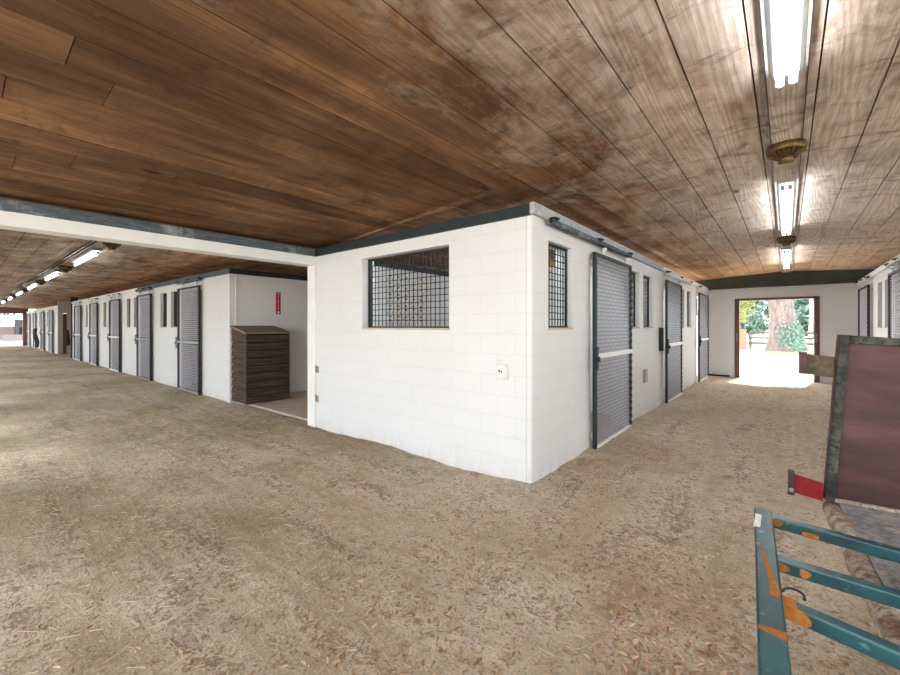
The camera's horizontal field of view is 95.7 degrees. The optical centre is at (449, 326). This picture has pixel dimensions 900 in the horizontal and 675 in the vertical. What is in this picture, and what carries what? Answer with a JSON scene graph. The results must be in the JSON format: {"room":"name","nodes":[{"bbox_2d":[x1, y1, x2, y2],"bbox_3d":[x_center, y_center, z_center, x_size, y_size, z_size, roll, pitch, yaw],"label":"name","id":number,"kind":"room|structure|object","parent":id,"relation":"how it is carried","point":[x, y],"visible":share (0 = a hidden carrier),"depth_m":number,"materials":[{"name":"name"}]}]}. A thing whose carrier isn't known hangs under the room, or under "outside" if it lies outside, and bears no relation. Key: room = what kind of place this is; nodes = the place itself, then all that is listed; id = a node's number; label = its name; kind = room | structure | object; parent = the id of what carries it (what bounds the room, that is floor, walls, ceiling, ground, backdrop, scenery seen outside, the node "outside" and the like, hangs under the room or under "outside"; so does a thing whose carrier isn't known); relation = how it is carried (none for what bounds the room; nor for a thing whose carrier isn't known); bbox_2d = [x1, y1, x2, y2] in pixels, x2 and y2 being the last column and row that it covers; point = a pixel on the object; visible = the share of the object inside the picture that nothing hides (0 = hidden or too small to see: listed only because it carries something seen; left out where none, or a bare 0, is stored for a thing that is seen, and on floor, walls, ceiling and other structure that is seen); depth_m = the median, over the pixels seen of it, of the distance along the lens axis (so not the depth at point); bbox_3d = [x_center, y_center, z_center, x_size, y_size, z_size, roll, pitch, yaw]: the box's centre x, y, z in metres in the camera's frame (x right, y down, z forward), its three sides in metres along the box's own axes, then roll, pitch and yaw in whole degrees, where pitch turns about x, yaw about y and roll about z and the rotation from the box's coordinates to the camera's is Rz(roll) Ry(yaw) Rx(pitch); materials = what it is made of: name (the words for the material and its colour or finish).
{"room":"farm building","nodes":[
{"label":"farm building","id":0,"kind":"room"},
{"bbox_2d":[29,307,56,353],"bbox_3d":[-27.008,0.220,26.923,15.060,2.680,0.200,0,0,40],"label":"wall","id":1,"kind":"structure","parent":0,"point":[46,311],"depth_m":24.76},
{"bbox_2d":[0,307,28,345],"bbox_3d":[-34.490,0.050,30.161,0.400,3.000,4.544,0,0,40],"label":"trim","id":2,"kind":"structure","parent":1,"relation":"attached to","point":[3,310],"depth_m":31.56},
{"bbox_2d":[26,313,29,346],"bbox_3d":[-31.414,0.267,30.316,1.455,2.525,0.095,0,0,40],"label":"door","id":3,"kind":"structure","parent":1,"relation":"in","point":[28,314],"depth_m":30.45,"materials":[{"name":"metal"}]},
{"bbox_2d":[32,312,35,347],"bbox_3d":[-28.678,0.267,28.054,1.555,2.525,0.095,0,0,40],"label":"door","id":4,"kind":"structure","parent":1,"relation":"in","point":[34,314],"depth_m":28.10,"materials":[{"name":"metal"}]},
{"bbox_2d":[33,328,38,346],"bbox_3d":[-26.457,0.744,26.008,1.279,1.212,0.228,0,0,40],"label":"blanket","id":5,"kind":"object","parent":4,"relation":"hanging from","point":[36,339],"visible":1,"depth_m":25.79,"materials":[{"name":"fabric"}]},
{"bbox_2d":[39,310,44,350],"bbox_3d":[-25.517,0.267,25.442,1.555,2.525,0.095,0,0,40],"label":"door","id":6,"kind":"structure","parent":1,"relation":"in","point":[43,314],"depth_m":25.15,"materials":[{"name":"metal"}]},
{"bbox_2d":[27,306,56,312],"bbox_3d":[-27.106,-1.075,26.852,15.000,0.090,0.034,0,0,40],"label":"trim","id":7,"kind":"structure","parent":1,"relation":"attached to","point":[52,306],"depth_m":25.51,"materials":[{"name":"white paint"}]},
{"bbox_2d":[47,308,52,352],"bbox_3d":[-22.743,0.267,23.148,1.555,2.525,0.095,0,0,40],"label":"door","id":8,"kind":"structure","parent":1,"relation":"in","point":[51,312],"depth_m":23.00,"materials":[{"name":"metal"}]},
{"bbox_2d":[57,301,69,353],"bbox_3d":[-19.994,0.100,23.432,0.200,2.920,3.756,0,0,40],"label":"wall","id":9,"kind":"structure","parent":0,"point":[62,306],"depth_m":22.03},
{"bbox_2d":[63,313,66,353],"bbox_3d":[-20.984,0.415,22.172,0.060,2.210,0.140,0,0,40],"label":"door","id":10,"kind":"structure","parent":9,"relation":"in","point":[64,314],"depth_m":22.14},
{"bbox_2d":[82,308,82,357],"bbox_3d":[-16.447,0.220,20.630,0.160,2.680,3.556,0,0,40],"label":"wall","id":11,"kind":"structure","parent":0,"point":[82,308],"depth_m":19.31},
{"bbox_2d":[70,297,77,357],"bbox_3d":[-17.762,0.070,19.242,0.080,2.860,0.260,0,0,40],"label":"trim","id":12,"kind":"structure","parent":11,"relation":"attached to","point":[72,299],"depth_m":19.15,"materials":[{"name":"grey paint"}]},
{"bbox_2d":[121,303,121,366],"bbox_3d":[-11.151,0.220,16.253,0.160,2.680,3.556,0,0,40],"label":"wall","id":13,"kind":"structure","parent":0,"point":[121,303],"depth_m":14.98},
{"bbox_2d":[149,298,152,373],"bbox_3d":[-8.569,0.220,14.118,0.160,2.680,3.556,0,0,40],"label":"wall","id":14,"kind":"structure","parent":0,"point":[152,298],"depth_m":12.93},
{"bbox_2d":[72,274,239,402],"bbox_3d":[-11.011,0.220,13.700,17.370,2.680,0.200,0,0,40],"label":"wall","id":15,"kind":"structure","parent":0,"point":[218,292],"depth_m":10.14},
{"bbox_2d":[65,329,69,345],"bbox_3d":[-17.904,0.535,19.054,0.200,0.770,0.195,0,0,40],"label":"hanging bag","id":16,"kind":"object","parent":15,"relation":"hanging from","point":[67,336],"visible":1,"depth_m":19.00,"materials":[{"name":"fabric"}]},
{"bbox_2d":[71,288,136,303],"bbox_3d":[-13.541,-1.097,15.638,11.000,0.085,0.034,0,0,40],"label":"trim","id":17,"kind":"structure","parent":15,"relation":"attached to","point":[130,290],"depth_m":14.53,"materials":[{"name":"white paint"}]},
{"bbox_2d":[107,293,120,296],"bbox_3d":[-11.336,-1.038,13.714,1.450,0.075,0.088,0,0,40],"label":"door track","id":18,"kind":"object","parent":15,"relation":"attached to","point":[117,294],"visible":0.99,"depth_m":13.68,"materials":[{"name":"metal"}]},
{"bbox_2d":[107,296,120,371],"bbox_3d":[-11.374,0.267,13.751,1.455,2.525,0.095,0,0,40],"label":"door","id":19,"kind":"structure","parent":18,"relation":"hanging from","point":[109,334],"depth_m":13.66,"materials":[{"name":"metal"}]},
{"bbox_2d":[134,287,151,291],"bbox_3d":[-8.719,-1.038,11.551,1.400,0.075,0.088,0,0,40],"label":"door track","id":20,"kind":"object","parent":15,"relation":"attached to","point":[147,288],"visible":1,"depth_m":11.44,"materials":[{"name":"grey metal"}]},
{"bbox_2d":[134,290,151,380],"bbox_3d":[-8.757,0.267,11.587,1.405,2.525,0.095,0,0,40],"label":"door","id":21,"kind":"structure","parent":20,"relation":"hanging from","point":[137,336],"depth_m":11.54,"materials":[{"name":"metal"}]},
{"bbox_2d":[160,293,166,327],"bbox_3d":[-7.492,-0.415,10.713,0.544,0.910,0.109,0,0,40],"label":"window","id":22,"kind":"structure","parent":15,"relation":"in","point":[164,294],"depth_m":10.81,"materials":[{"name":"metal"}]},
{"bbox_2d":[164,294,166,325],"bbox_3d":[-7.466,-0.425,10.744,0.476,0.846,0.014,0,0,40],"label":"grille","id":23,"kind":"object","parent":22,"relation":"attached to","point":[165,295],"depth_m":10.81,"materials":[{"name":"metal"}]},
{"bbox_2d":[170,292,176,327],"bbox_3d":[-6.852,-0.415,10.185,0.564,0.910,0.109,0,0,40],"label":"window","id":24,"kind":"structure","parent":15,"relation":"in","point":[175,293],"depth_m":10.33,"materials":[{"name":"metal"}]},
{"bbox_2d":[174,293,176,325],"bbox_3d":[-6.827,-0.425,10.215,0.496,0.846,0.014,0,0,40],"label":"grille","id":25,"kind":"object","parent":24,"relation":"attached to","point":[175,294],"depth_m":10.33,"materials":[{"name":"metal"}]},
{"bbox_2d":[137,268,229,289],"bbox_3d":[-6.835,-1.097,10.095,6.400,0.105,0.034,0,0,40],"label":"trim","id":26,"kind":"structure","parent":15,"relation":"attached to","point":[227,270],"depth_m":9.27,"materials":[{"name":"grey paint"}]},
{"bbox_2d":[175,277,200,284],"bbox_3d":[-6.014,-1.038,9.315,1.420,0.075,0.088,0,0,40],"label":"door track","id":27,"kind":"object","parent":15,"relation":"attached to","point":[197,278],"visible":1,"depth_m":9.28,"materials":[{"name":"grey metal"}]},
{"bbox_2d":[174,281,200,394],"bbox_3d":[-6.052,0.267,9.351,1.425,2.525,0.095,0,0,40],"label":"door","id":28,"kind":"structure","parent":27,"relation":"hanging from","point":[178,341],"depth_m":9.30,"materials":[{"name":"metal"}]},
{"bbox_2d":[235,274,236,323],"bbox_3d":[-4.291,-0.537,8.166,0.026,1.005,0.026,0,0,-28],"label":"conduit pipe","id":29,"kind":"object","parent":15,"relation":"attached to","point":[235,274],"visible":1,"depth_m":8.16,"materials":[{"name":"metal"}]},
{"bbox_2d":[192,291,201,382],"bbox_3d":[-5.949,0.220,11.952,0.160,2.680,3.556,0,0,40],"label":"door frame","id":30,"kind":"structure","parent":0,"point":[194,345],"depth_m":10.83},
{"bbox_2d":[0,211,421,309],"bbox_3d":[-15.625,-1.325,22.549,41.580,0.341,15.950,0,0,40],"label":"ceiling","id":31,"kind":"structure","parent":0,"point":[23,255],"depth_m":9.64,"materials":[{"name":"brown wood"}]},
{"bbox_2d":[26,283,37,289],"bbox_3d":[-14.769,-1.402,14.388,2.350,0.097,0.156,0,0,40],"label":"fluorescent light","id":32,"kind":"object","parent":31,"relation":"attached to","point":[32,285],"visible":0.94,"depth_m":14.23,"materials":[{"name":"white"}]},
{"bbox_2d":[35,280,45,284],"bbox_3d":[-13.034,-1.380,12.954,0.258,0.150,0.258,0,0,40],"label":"ceiling fixture","id":33,"kind":"object","parent":31,"relation":"attached to","point":[39,282],"visible":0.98,"depth_m":12.90,"materials":[{"name":"brown metal"}]},
{"bbox_2d":[1,240,96,299],"bbox_3d":[-19.025,-1.445,17.636,40.200,0.024,0.081,0,0,40],"label":"conduit pipe","id":34,"kind":"object","parent":31,"relation":"attached to","point":[90,240],"visible":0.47,"depth_m":9.19,"materials":[{"name":"metal"}]},
{"bbox_2d":[43,270,61,280],"bbox_3d":[-11.146,-1.402,11.393,2.350,0.097,0.156,0,0,40],"label":"fluorescent light","id":35,"kind":"object","parent":31,"relation":"attached to","point":[54,273],"visible":0.98,"depth_m":11.20,"materials":[{"name":"white"}]},
{"bbox_2d":[58,266,72,272],"bbox_3d":[-9.412,-1.380,9.960,0.258,0.150,0.258,0,0,40],"label":"ceiling fixture","id":36,"kind":"object","parent":31,"relation":"attached to","point":[64,269],"visible":1,"depth_m":9.90,"materials":[{"name":"brown metal"}]},
{"bbox_2d":[71,248,102,265],"bbox_3d":[-7.524,-1.402,8.399,2.350,0.097,0.156,0,0,40],"label":"fluorescent light","id":37,"kind":"object","parent":31,"relation":"attached to","point":[92,252],"visible":1,"depth_m":8.19,"materials":[{"name":"white"}]},
{"bbox_2d":[102,242,120,249],"bbox_3d":[-5.789,-1.380,6.965,0.258,0.150,0.258,0,0,40],"label":"ceiling fixture","id":38,"kind":"object","parent":31,"relation":"attached to","point":[111,246],"visible":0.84,"depth_m":6.92,"materials":[{"name":"brown metal"}]},
{"bbox_2d":[240,275,421,392],"bbox_3d":[-0.849,0.220,12.518,0.200,2.680,10.926,0,0,40],"label":"wall","id":39,"kind":"structure","parent":0,"point":[257,293],"depth_m":9.01,"materials":[{"name":"paint"}]},
{"bbox_2d":[230,268,306,280],"bbox_3d":[-3.234,-1.097,9.448,0.034,0.105,3.556,0,0,40],"label":"trim","id":40,"kind":"structure","parent":39,"relation":"attached to","point":[232,270],"depth_m":8.64,"materials":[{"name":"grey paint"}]},
{"bbox_2d":[275,292,280,314],"bbox_3d":[-3.736,-0.500,8.856,0.010,0.500,0.124,0,0,40],"label":"sign","id":41,"kind":"object","parent":39,"relation":"attached to","point":[277,294],"visible":1,"depth_m":8.85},
{"bbox_2d":[374,266,448,325],"bbox_3d":[1.517,0.220,10.562,0.200,2.680,10.926,0,0,40],"label":"wall","id":42,"kind":"structure","parent":0,"point":[380,268],"depth_m":8.15,"materials":[{"name":"brick"}]},
{"bbox_2d":[387,273,431,325],"bbox_3d":[-0.762,-0.140,7.714,0.045,1.617,1.217,0,0,40],"label":"screen","id":43,"kind":"object","parent":42,"relation":"attached to","point":[421,293],"visible":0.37,"depth_m":7.70,"materials":[{"name":"white paint"}]},
{"bbox_2d":[374,261,448,276],"bbox_3d":[-0.766,-1.083,7.616,0.035,0.095,3.436,0,0,40],"label":"trim","id":44,"kind":"structure","parent":42,"relation":"attached to","point":[380,262],"depth_m":7.65,"materials":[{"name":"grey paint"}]},
{"bbox_2d":[316,214,532,482],"bbox_3d":[-0.562,0.220,5.063,3.602,2.680,0.200,0,0,40],"label":"wall","id":45,"kind":"structure","parent":0,"point":[437,395],"depth_m":4.45,"materials":[{"name":"brick"}]},
{"bbox_2d":[361,247,449,329],"bbox_3d":[-0.549,-0.427,5.009,1.534,0.945,0.162,0,0,40],"label":"window","id":46,"kind":"structure","parent":45,"relation":"in","point":[370,261],"depth_m":5.08,"materials":[{"name":"metal"}]},
{"bbox_2d":[314,203,530,256],"bbox_3d":[-0.643,-1.097,4.977,3.627,0.105,0.034,0,0,40],"label":"trim","id":47,"kind":"structure","parent":45,"relation":"attached to","point":[522,210],"depth_m":4.57,"materials":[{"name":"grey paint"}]},
{"bbox_2d":[496,364,507,379],"bbox_3d":[0.511,0.450,4.008,0.110,0.150,0.059,0,0,40],"label":"electrical outlet","id":48,"kind":"object","parent":45,"relation":"attached to","point":[501,369],"visible":1,"depth_m":3.98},
{"bbox_2d":[0,345,898,674],"bbox_3d":[-12.551,1.522,16.992,54.000,0.076,20.200,0,0,40],"label":"floor","id":49,"kind":"structure","parent":0,"point":[37,385],"depth_m":2.91,"materials":[{"name":"soil"}]},
{"bbox_2d":[230,326,290,404],"bbox_3d":[-3.817,0.737,8.209,0.705,1.496,0.910,0,0,40],"label":"wooden bin","id":50,"kind":"object","parent":49,"relation":"on","point":[261,354],"visible":1,"depth_m":7.97,"materials":[{"name":"wood"}]},
{"bbox_2d":[307,265,318,426],"bbox_3d":[-2.014,0.257,6.243,0.260,2.606,0.229,0,0,40],"label":"post corner","id":51,"kind":"object","parent":49,"relation":"on","point":[312,368],"visible":0.48,"depth_m":6.16,"materials":[{"name":"white paint"}]},
{"bbox_2d":[0,210,315,266],"bbox_3d":[-4.478,-0.980,3.341,0.240,0.132,7.443,0,0,40],"label":"beam","id":52,"kind":"structure","parent":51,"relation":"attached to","point":[14,221],"depth_m":4.45,"materials":[{"name":"white paint"}]},
{"bbox_2d":[0,198,314,255],"bbox_3d":[-4.386,-1.097,3.239,0.029,0.105,7.404,0,0,40],"label":"trim","id":53,"kind":"structure","parent":52,"relation":"attached to","point":[5,204],"depth_m":4.42,"materials":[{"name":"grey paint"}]},
{"bbox_2d":[0,401,893,674],"bbox_3d":[-2.213,1.505,3.896,9.684,0.052,3.586,0,0,40],"label":"straw","id":54,"kind":"object","parent":49,"relation":"on","point":[627,629],"visible":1,"depth_m":2.80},
{"bbox_2d":[3,385,898,674],"bbox_3d":[2.723,1.496,6.284,8.435,0.063,12.894,0,0,40],"label":"wood shavings","id":55,"kind":"object","parent":49,"relation":"on","point":[662,647],"visible":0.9,"depth_m":2.23},
{"bbox_2d":[788,334,899,674],"bbox_3d":[1.608,0.769,0.875,1.355,1.462,1.803,0,0,40],"label":"utility cart","id":56,"kind":"object","parent":49,"relation":"on","point":[862,472],"visible":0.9,"depth_m":1.79,"materials":[{"name":"metal"}]},
{"bbox_2d":[753,508,899,674],"bbox_3d":[0.987,0.750,0.718,0.800,0.101,1.568,0,0,40],"label":"metal gate","id":57,"kind":"object","parent":56,"relation":"on","point":[772,607],"visible":1,"depth_m":1.08,"materials":[{"name":"metal"}]},
{"bbox_2d":[0,0,899,280],"bbox_3d":[3.785,-1.320,4.137,11.803,0.440,19.600,0,0,40],"label":"ceiling","id":58,"kind":"structure","parent":0,"point":[312,124],"depth_m":2.74,"materials":[{"name":"brown wood"}]},
{"bbox_2d":[695,269,875,289],"bbox_3d":[9.036,-1.300,11.323,4.400,0.390,0.168,0,0,40],"label":"beam","id":59,"kind":"structure","parent":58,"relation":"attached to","point":[793,278],"depth_m":11.07,"materials":[{"name":"wood"}]},
{"bbox_2d":[758,0,814,272],"bbox_3d":[3.310,-1.475,4.004,0.184,0.020,18.390,0,0,40],"label":"trim","id":60,"kind":"structure","parent":58,"relation":"attached to","point":[786,104],"depth_m":2.78,"materials":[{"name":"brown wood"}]},
{"bbox_2d":[764,0,808,89],"bbox_3d":[1.083,-1.412,1.310,0.156,0.097,2.660,0,0,40],"label":"fluorescent light","id":61,"kind":"object","parent":60,"relation":"attached to","point":[786,21],"visible":1,"depth_m":1.98,"materials":[{"name":"white"}]},
{"bbox_2d":[776,178,796,234],"bbox_3d":[4.205,-1.412,5.087,0.156,0.097,2.660,0,0,40],"label":"fluorescent light","id":62,"kind":"object","parent":60,"relation":"attached to","point":[786,189],"visible":1,"depth_m":4.66,"materials":[{"name":"white"}]},
{"bbox_2d":[781,248,791,268],"bbox_3d":[7.136,-1.412,8.633,0.156,0.097,2.660,0,0,40],"label":"fluorescent light","id":63,"kind":"object","parent":60,"relation":"attached to","point":[785,252],"visible":1,"depth_m":8.19,"materials":[{"name":"white"}]},
{"bbox_2d":[776,236,796,246],"bbox_3d":[5.556,-1.390,6.721,0.258,0.150,0.258,0,0,40],"label":"ceiling fixture","id":64,"kind":"object","parent":58,"relation":"attached to","point":[786,241],"visible":1,"depth_m":6.66,"materials":[{"name":"brown metal"}]},
{"bbox_2d":[766,138,807,165],"bbox_3d":[2.727,-1.390,3.299,0.258,0.150,0.258,0,0,40],"label":"ceiling fixture","id":65,"kind":"object","parent":58,"relation":"attached to","point":[785,152],"visible":1,"depth_m":3.24,"materials":[{"name":"brown metal"}]},
{"bbox_2d":[2,0,899,273],"bbox_3d":[-12.117,-1.585,17.282,53.900,0.070,19.800,0,0,40],"label":"roof","id":66,"kind":"structure","parent":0,"point":[656,0],"depth_m":2.76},
{"bbox_2d":[550,266,610,412],"bbox_3d":[1.716,0.220,7.975,3.402,2.680,0.200,0,0,40],"label":"wall partition","id":67,"kind":"structure","parent":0,"point":[555,266],"depth_m":7.12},
{"bbox_2d":[533,215,705,482],"bbox_3d":[4.245,0.220,8.209,0.200,2.680,11.076,0,0,40],"label":"wall","id":68,"kind":"structure","parent":0,"point":[561,358],"depth_m":4.72,"materials":[{"name":"brick"}]},
{"bbox_2d":[548,243,573,329],"bbox_3d":[1.158,-0.416,4.375,0.097,0.908,0.620,0,0,40],"label":"window","id":69,"kind":"structure","parent":68,"relation":"in","point":[552,246],"depth_m":4.45,"materials":[{"name":"metal"}]},
{"bbox_2d":[548,246,565,325],"bbox_3d":[1.133,-0.425,4.396,0.009,0.846,0.556,0,0,40],"label":"grille","id":70,"kind":"object","parent":69,"relation":"attached to","point":[557,247],"depth_m":4.43,"materials":[{"name":"metal"}]},
{"bbox_2d":[548,217,633,257],"bbox_3d":[1.835,-1.038,4.986,0.088,0.075,2.625,0,0,40],"label":"door track","id":71,"kind":"object","parent":68,"relation":"attached to","point":[553,221],"visible":0.98,"depth_m":4.64,"materials":[{"name":"grey metal"}]},
{"bbox_2d":[592,247,632,448],"bbox_3d":[2.221,0.267,5.458,0.095,2.525,1.555,0,0,40],"label":"door","id":72,"kind":"structure","parent":71,"relation":"hanging from","point":[597,358],"depth_m":5.37,"materials":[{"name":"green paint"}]},
{"bbox_2d":[530,202,663,270],"bbox_3d":[2.415,-1.107,5.798,0.049,0.105,5.186,0,0,40],"label":"trim","id":73,"kind":"structure","parent":68,"relation":"attached to","point":[536,209],"depth_m":4.75,"materials":[{"name":"metal"}]},
{"bbox_2d":[632,272,639,328],"bbox_3d":[2.885,-0.416,6.464,0.097,0.908,0.600,0,0,40],"label":"window","id":74,"kind":"structure","parent":68,"relation":"in","point":[634,274],"depth_m":6.68,"materials":[{"name":"metal"}]},
{"bbox_2d":[643,369,647,382],"bbox_3d":[3.312,0.840,6.889,0.042,0.220,0.160,0,0,40],"label":"vent box","id":75,"kind":"object","parent":68,"relation":"attached to","point":[645,371],"visible":1,"depth_m":6.84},
{"bbox_2d":[643,276,653,327],"bbox_3d":[3.427,-0.416,7.119,0.097,0.908,0.640,0,0,40],"label":"window","id":76,"kind":"structure","parent":68,"relation":"in","point":[647,278],"depth_m":7.36,"materials":[{"name":"metal"}]},
{"bbox_2d":[659,328,664,350],"bbox_3d":[4.022,0.250,7.723,0.080,0.440,0.150,0,0,40],"label":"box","id":77,"kind":"object","parent":68,"relation":"attached to","point":[661,330],"visible":1,"depth_m":7.67,"materials":[{"name":"metal"}]},
{"bbox_2d":[666,271,693,284],"bbox_3d":[5.024,-1.038,8.844,0.088,0.075,2.555,0,0,40],"label":"door track","id":78,"kind":"object","parent":68,"relation":"attached to","point":[668,273],"visible":1,"depth_m":8.66,"materials":[{"name":"metal"}]},
{"bbox_2d":[665,276,682,402],"bbox_3d":[4.655,0.267,8.403,0.095,2.525,1.515,0,0,40],"label":"door","id":79,"kind":"structure","parent":78,"relation":"hanging from","point":[669,344],"depth_m":8.37,"materials":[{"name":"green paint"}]},
{"bbox_2d":[662,267,708,288],"bbox_3d":[5.969,-1.100,10.097,0.049,0.090,5.970,0,0,40],"label":"trim","id":80,"kind":"structure","parent":68,"relation":"attached to","point":[696,284],"depth_m":9.46,"materials":[{"name":"white paint"}]},
{"bbox_2d":[687,291,691,327],"bbox_3d":[5.905,-0.416,10.117,0.097,0.908,0.600,0,0,40],"label":"window","id":81,"kind":"structure","parent":68,"relation":"in","point":[687,291],"depth_m":10.28,"materials":[{"name":"metal"}]},
{"bbox_2d":[699,286,710,292],"bbox_3d":[7.536,-1.038,11.882,0.088,0.075,2.800,0,0,40],"label":"door track","id":82,"kind":"object","parent":68,"relation":"attached to","point":[700,287],"visible":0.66,"depth_m":11.36,"materials":[{"name":"metal"}]},
{"bbox_2d":[698,290,708,381],"bbox_3d":[7.134,0.267,11.401,0.095,2.525,1.655,0,0,40],"label":"door","id":83,"kind":"structure","parent":82,"relation":"hanging from","point":[703,300],"depth_m":11.40,"materials":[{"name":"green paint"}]},
{"bbox_2d":[663,288,664,387],"bbox_3d":[4.143,0.220,10.912,3.402,2.680,0.200,0,0,40],"label":"door frame","id":84,"kind":"structure","parent":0,"point":[663,288],"depth_m":9.90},
{"bbox_2d":[707,283,859,382],"bbox_3d":[10.557,0.220,10.306,7.258,2.680,0.200,0,0,40],"label":"wall","id":85,"kind":"structure","parent":0,"point":[838,302],"depth_m":11.27,"materials":[{"name":"paint"}]},
{"bbox_2d":[709,374,728,376],"bbox_3d":[8.063,1.475,12.218,0.540,0.050,0.029,0,0,40],"label":"trim","id":86,"kind":"structure","parent":85,"relation":"attached to","point":[709,374],"depth_m":12.22,"materials":[{"name":"metal"}]},
{"bbox_2d":[735,296,819,382],"bbox_3d":[9.155,0.375,11.459,1.850,2.350,0.250,0,0,40],"label":"trim","id":87,"kind":"structure","parent":85,"relation":"attached to","point":[816,298],"depth_m":11.31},
{"bbox_2d":[860,263,899,337],"bbox_3d":[7.286,0.220,6.413,0.200,2.680,9.970,0,0,40],"label":"wall","id":88,"kind":"structure","parent":0,"point":[878,283],"depth_m":8.26,"materials":[{"name":"paint"}]},
{"bbox_2d":[855,276,869,284],"bbox_3d":[9.461,-1.038,9.351,0.088,0.075,1.570,0,0,40],"label":"door track","id":89,"kind":"object","parent":88,"relation":"attached to","point":[866,278],"visible":0.96,"depth_m":9.08,"materials":[{"name":"metal"}]},
{"bbox_2d":[858,281,869,335],"bbox_3d":[9.497,0.267,9.389,0.095,2.525,1.575,0,0,40],"label":"door","id":90,"kind":"structure","parent":89,"relation":"hanging from","point":[867,285],"depth_m":9.10,"materials":[{"name":"metal"}]},
{"bbox_2d":[858,254,899,281],"bbox_3d":[7.191,-1.100,6.491,0.044,0.090,9.970,0,0,40],"label":"trim","id":91,"kind":"structure","parent":88,"relation":"attached to","point":[880,269],"depth_m":7.94,"materials":[{"name":"white paint"}]},
{"bbox_2d":[883,257,899,267],"bbox_3d":[7.046,-1.038,6.430,0.088,0.075,1.550,0,0,40],"label":"door track","id":92,"kind":"object","parent":88,"relation":"attached to","point":[896,260],"visible":0.95,"depth_m":6.60,"materials":[{"name":"metal"}]},
{"bbox_2d":[888,266,899,337],"bbox_3d":[7.082,0.267,6.468,0.095,2.525,1.555,0,0,40],"label":"door","id":93,"kind":"structure","parent":92,"relation":"hanging from","point":[893,272],"depth_m":6.72,"materials":[{"name":"metal"}]},
{"bbox_3d":[-13.926,-1.038,15.855,1.430,0.075,0.088,0,0,40],"label":"door track","id":94,"kind":"object","parent":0,"visible":0},
{"bbox_2d":[87,300,97,365],"bbox_3d":[-13.964,0.267,15.891,1.435,2.525,0.095,0,0,40],"label":"door","id":95,"kind":"structure","parent":94,"relation":"hanging from","point":[95,306],"depth_m":15.76,"materials":[{"name":"metal"}]},
{"bbox_3d":[-16.469,-1.038,17.958,1.570,0.075,0.088,0,0,40],"label":"door track","id":96,"kind":"object","parent":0,"visible":0},
{"bbox_2d":[72,303,80,360],"bbox_3d":[-16.507,0.267,17.994,1.575,2.525,0.095,0,0,40],"label":"door","id":97,"kind":"structure","parent":96,"relation":"hanging from","point":[79,308],"depth_m":17.85,"materials":[{"name":"metal"}]},
{"label":"outside","id":98,"kind":"structure","parent":0,"visible":0},
{"bbox_2d":[0,331,813,379],"bbox_3d":[6.216,1.735,46.759,230.000,0.330,200.000,0,0,40],"label":"ground","id":99,"kind":"structure","parent":98,"point":[754,364],"depth_m":17.11,"materials":[{"name":"concrete"}]},
{"bbox_2d":[0,326,13,339],"bbox_3d":[-52.519,0.785,41.468,0.200,1.570,21.000,0,0,40],"label":"wall","id":100,"kind":"structure","parent":99,"relation":"on","point":[4,330],"depth_m":45.23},
{"bbox_2d":[0,315,21,334],"bbox_3d":[-47.497,0.230,43.933,3.600,2.680,13.200,0,0,40],"label":"outbuilding","id":101,"kind":"structure","parent":99,"relation":"on","point":[17,319],"depth_m":43.89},
{"bbox_2d":[2,334,21,340],"bbox_3d":[-44.112,1.225,44.184,0.300,0.690,6.100,0,0,40],"label":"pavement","id":102,"kind":"structure","parent":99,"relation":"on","point":[4,337],"depth_m":42.30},
{"bbox_2d":[696,299,767,315],"bbox_3d":[25.987,-1.891,38.100,6.395,7.035,6.375,0,0,40],"label":"tree","id":103,"kind":"object","parent":99,"relation":"on","point":[759,307],"visible":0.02,"depth_m":36.51,"materials":[{"name":"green plant"}]},
{"bbox_2d":[740,329,746,349],"bbox_3d":[19.262,0.885,27.736,1.550,1.370,0.100,0,0,40],"label":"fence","id":104,"kind":"object","parent":99,"relation":"on","point":[743,332],"visible":0.36,"depth_m":27.31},
{"bbox_2d":[740,301,756,327],"bbox_3d":[20.600,-1.864,29.736,3.527,6.980,3.568,0,0,40],"label":"tree","id":105,"kind":"object","parent":99,"relation":"on","point":[743,315],"visible":0.07,"depth_m":29.05,"materials":[{"name":"yellow plant"}]},
{"bbox_2d":[740,307,768,336],"bbox_3d":[23.843,-0.009,33.451,4.160,3.283,4.178,0,0,40],"label":"tree","id":106,"kind":"object","parent":99,"relation":"on","point":[756,322],"visible":0.29,"depth_m":32.12,"materials":[{"name":"green plant"}]},
{"bbox_2d":[740,349,813,354],"bbox_3d":[18.772,1.480,23.355,10.571,0.160,3.540,0,0,40],"label":"grass tuft","id":107,"kind":"object","parent":99,"relation":"on","point":[743,351],"visible":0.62,"depth_m":23.13,"materials":[{"name":"plant"}]},
{"bbox_2d":[749,331,813,348],"bbox_3d":[21.860,0.945,26.775,3.580,1.250,0.190,0,0,40],"label":"rail fence","id":108,"kind":"object","parent":99,"relation":"on","point":[750,332],"visible":0.34,"depth_m":27.43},
{"bbox_2d":[763,299,808,317],"bbox_3d":[35.108,-2.414,41.078,7.227,8.078,7.036,0,0,40],"label":"tree","id":109,"kind":"object","parent":99,"relation":"on","point":[799,302],"visible":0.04,"depth_m":39.19,"materials":[{"name":"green plant"}]},
{"bbox_2d":[764,299,808,353],"bbox_3d":[19.716,-3.222,23.928,9.208,10.137,7.237,0,0,40],"label":"oak tree","id":110,"kind":"object","parent":99,"relation":"on","point":[784,334],"visible":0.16,"depth_m":23.46,"materials":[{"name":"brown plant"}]},
{"bbox_2d":[795,304,813,337],"bbox_3d":[28.859,-0.116,31.973,4.038,3.496,4.009,0,0,40],"label":"tree","id":111,"kind":"object","parent":99,"relation":"on","point":[803,318],"visible":0.2,"depth_m":31.74,"materials":[{"name":"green plant"}]},
{"bbox_2d":[808,299,812,348],"bbox_3d":[24.549,-1.449,27.712,0.267,6.103,0.237,0,0,40],"label":"sapling trunk","id":112,"kind":"object","parent":99,"relation":"on","point":[810,300],"visible":0.44,"depth_m":27.63,"materials":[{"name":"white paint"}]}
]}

